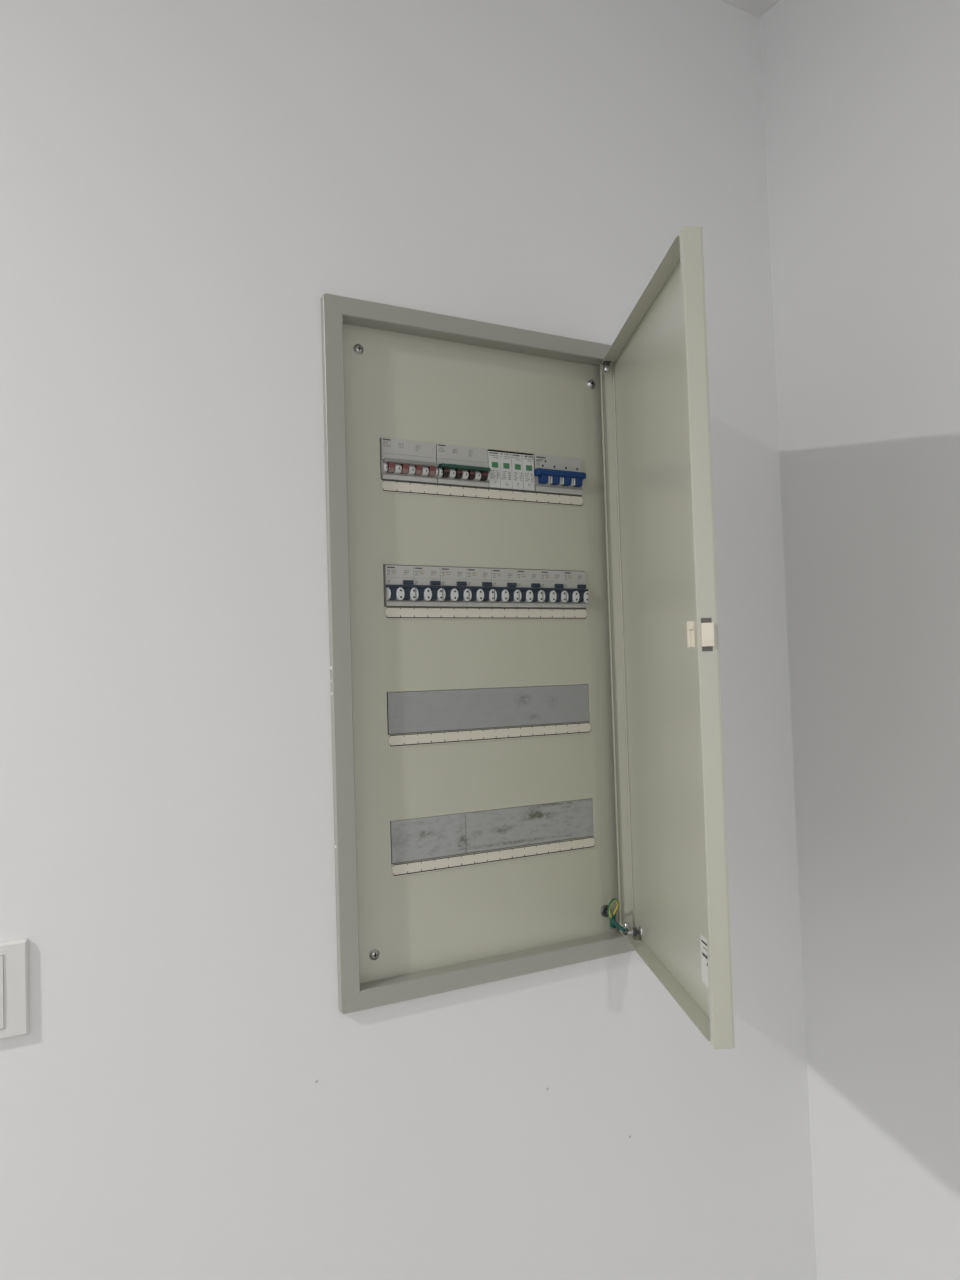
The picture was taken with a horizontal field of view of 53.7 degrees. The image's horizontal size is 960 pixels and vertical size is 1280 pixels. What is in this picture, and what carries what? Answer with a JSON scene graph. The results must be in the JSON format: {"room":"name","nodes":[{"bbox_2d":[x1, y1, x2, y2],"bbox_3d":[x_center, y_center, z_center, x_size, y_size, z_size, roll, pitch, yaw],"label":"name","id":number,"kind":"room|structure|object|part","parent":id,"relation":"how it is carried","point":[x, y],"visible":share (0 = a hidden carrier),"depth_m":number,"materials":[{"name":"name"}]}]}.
{"room":"utility room","nodes":[
{"label":"utility room","id":0,"kind":"room"},
{"bbox_2d":[0,0,816,1279],"bbox_3d":[-1.673,0.358,0.279,4.852,2.570,0.177,-1,-2,-30],"label":"wall","id":1,"kind":"structure","parent":0,"point":[188,1093],"depth_m":1.04,"materials":[{"name":"white paint"}]},
{"bbox_2d":[0,938,28,1039],"bbox_3d":[-0.461,0.326,0.870,0.086,0.089,0.007,-1,-2,-30],"label":"light switch","id":2,"kind":"object","parent":1,"relation":"attached to","point":[14,992],"visible":1,"depth_m":0.88,"materials":[{"name":"white plastic"}]},
{"bbox_2d":[321,226,734,1048],"bbox_3d":[0.083,0.003,1.066,0.444,0.801,0.474,-1,-2,-30],"label":"box","id":3,"kind":"object","parent":1,"relation":"attached to","point":[517,791],"visible":0.98,"depth_m":1.14,"materials":[{"name":"cream painted metal"},{"name":"galvanised steel"},{"name":"plastic"}]},
{"bbox_3d":[-0.160,0.010,1.068,0.023,0.799,0.025,-1,-2,-30],"label":"frame","id":4,"kind":"part","parent":3,"relation":"part of","materials":[{"name":"beige metal"}]},
{"bbox_2d":[383,565,415,606],"bbox_3d":[-0.105,-0.063,1.139,0.036,0.048,0.054,-1,-2,-30],"label":"residual breaker","id":5,"kind":"object","parent":3,"relation":"attached to","point":[399,587],"visible":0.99,"depth_m":1.12,"materials":[{"name":"grey plastic"}]},
{"bbox_2d":[380,438,438,483],"bbox_3d":[-0.094,-0.213,1.152,0.072,0.049,0.057,-1,-2,-30],"label":"main isolator","id":6,"kind":"object","parent":3,"relation":"attached to","point":[400,460],"visible":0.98,"depth_m":1.13,"materials":[{"name":"grey plastic"}]},
{"bbox_2d":[383,442,431,457],"bbox_3d":[-0.084,-0.228,1.135,0.070,0.014,0.001,-1,-2,-30],"label":"print","id":7,"kind":"object","parent":6,"relation":"on","point":[390,449],"depth_m":1.13},
{"bbox_2d":[412,566,442,606],"bbox_3d":[-0.074,-0.064,1.157,0.036,0.048,0.054,-1,-2,-30],"label":"residual breaker","id":8,"kind":"object","parent":3,"relation":"attached to","point":[426,579],"visible":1,"depth_m":1.14,"materials":[{"name":"grey plastic"}]},
{"bbox_3d":[-0.062,0.235,1.132,0.099,0.049,0.010,-1,-2,-30],"label":"blank plate","id":9,"kind":"part","parent":3,"relation":"part of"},
{"bbox_2d":[440,567,468,606],"bbox_3d":[-0.042,-0.064,1.175,0.036,0.048,0.054,-1,-2,-30],"label":"residual breaker","id":10,"kind":"object","parent":3,"relation":"attached to","point":[455,590],"visible":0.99,"depth_m":1.16,"materials":[{"name":"grey plastic"}]},
{"bbox_2d":[436,444,490,487],"bbox_3d":[-0.030,-0.214,1.188,0.072,0.049,0.057,-1,-2,-30],"label":"circuit breaker","id":11,"kind":"object","parent":3,"relation":"attached to","point":[458,465],"visible":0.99,"depth_m":1.17,"materials":[{"name":"grey plastic"}]},
{"bbox_2d":[439,447,483,462],"bbox_3d":[-0.021,-0.228,1.171,0.070,0.014,0.001,-1,-2,-30],"label":"print","id":12,"kind":"object","parent":11,"relation":"on","point":[446,454],"depth_m":1.17},
{"bbox_3d":[0.010,-0.381,1.186,0.440,0.022,0.025,-1,-2,-30],"label":"frame","id":13,"kind":"part","parent":3,"relation":"part of","materials":[{"name":"beige metal"}]},
{"bbox_2d":[466,568,493,607],"bbox_3d":[-0.011,-0.064,1.193,0.036,0.048,0.054,-1,-2,-30],"label":"residual breaker","id":14,"kind":"object","parent":3,"relation":"attached to","point":[479,580],"visible":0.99,"depth_m":1.17,"materials":[{"name":"grey plastic"}]},
{"bbox_3d":[0.016,0.008,1.184,0.417,0.772,0.002,-1,-2,-30],"label":"plate","id":15,"kind":"part","parent":3,"relation":"part of","materials":[{"name":"beige metal"}]},
{"bbox_3d":[0.016,0.085,1.185,0.289,0.049,0.010,-1,-2,-30],"label":"blank plate","id":16,"kind":"part","parent":3,"relation":"part of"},
{"bbox_3d":[0.034,0.398,1.159,0.440,0.022,0.025,-1,-2,-30],"label":"frame","id":17,"kind":"part","parent":3,"relation":"part of","materials":[{"name":"beige metal"}]},
{"bbox_2d":[489,568,518,607],"bbox_3d":[0.020,-0.065,1.211,0.036,0.048,0.054,-1,-2,-30],"label":"residual breaker","id":18,"kind":"object","parent":3,"relation":"attached to","point":[506,593],"visible":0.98,"depth_m":1.19,"materials":[{"name":"grey plastic"}]},
{"bbox_2d":[487,451,534,491],"bbox_3d":[0.029,-0.213,1.226,0.068,0.046,0.049,-1,-2,-30],"label":"protector","id":19,"kind":"object","parent":3,"relation":"in","point":[509,471],"visible":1,"depth_m":1.21,"materials":[{"name":"grey plastic"}]},
{"bbox_2d":[501,456,510,484],"bbox_3d":[0.033,-0.214,1.201,0.014,0.036,0.001,-1,-2,-30],"label":"print","id":20,"kind":"object","parent":19,"relation":"on","point":[505,460],"depth_m":1.20},
{"bbox_2d":[515,569,542,607],"bbox_3d":[0.051,-0.065,1.229,0.036,0.048,0.054,-1,-2,-30],"label":"residual breaker","id":21,"kind":"object","parent":3,"relation":"attached to","point":[528,581],"visible":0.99,"depth_m":1.21,"materials":[{"name":"grey plastic"}]},
{"bbox_3d":[0.063,0.234,1.205,0.191,0.049,0.010,-1,-2,-30],"label":"blank plate","id":22,"kind":"part","parent":3,"relation":"part of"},
{"bbox_2d":[540,570,565,607],"bbox_3d":[0.083,-0.065,1.247,0.036,0.048,0.054,-1,-2,-30],"label":"residual breaker","id":23,"kind":"object","parent":3,"relation":"attached to","point":[551,581],"visible":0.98,"depth_m":1.23,"materials":[{"name":"grey plastic"}]},
{"bbox_2d":[532,454,585,495],"bbox_3d":[0.094,-0.215,1.259,0.075,0.049,0.057,-1,-2,-30],"label":"circuit breaker","id":24,"kind":"object","parent":3,"relation":"attached to","point":[552,474],"visible":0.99,"depth_m":1.24,"materials":[{"name":"grey plastic"}]},
{"bbox_2d":[563,571,588,607],"bbox_3d":[0.114,-0.066,1.265,0.036,0.048,0.054,-1,-2,-30],"label":"residual breaker","id":25,"kind":"object","parent":3,"relation":"attached to","point":[574,582],"visible":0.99,"depth_m":1.25,"materials":[{"name":"grey plastic"}]},
{"bbox_3d":[0.196,-0.001,1.068,0.019,0.756,0.396,-2,-2,-4],"label":"door","id":26,"kind":"part","parent":3,"relation":"part of","materials":[{"name":"beige metal"}]},
{"bbox_2d":[701,939,707,965],"bbox_3d":[0.223,0.308,0.922,0.001,0.021,0.050,-2,-2,-4],"label":"print","id":27,"kind":"object","parent":3,"relation":"on","point":[704,962],"depth_m":0.94},
{"bbox_2d":[720,0,780,17],"bbox_3d":[-0.167,-1.124,-2.231,4.992,0.120,6.160,-1,-2,-30],"label":"ceiling","id":28,"kind":"structure","parent":0,"point":[757,8],"depth_m":1.42,"materials":[{"name":"white paint"}]},
{"bbox_2d":[759,0,959,1279],"bbox_3d":[1.976,0.198,-1.072,0.152,2.570,6.160,-1,-2,-30],"label":"wall","id":29,"kind":"structure","parent":0,"point":[861,98],"depth_m":1.29,"materials":[{"name":"white paint"}]}
]}

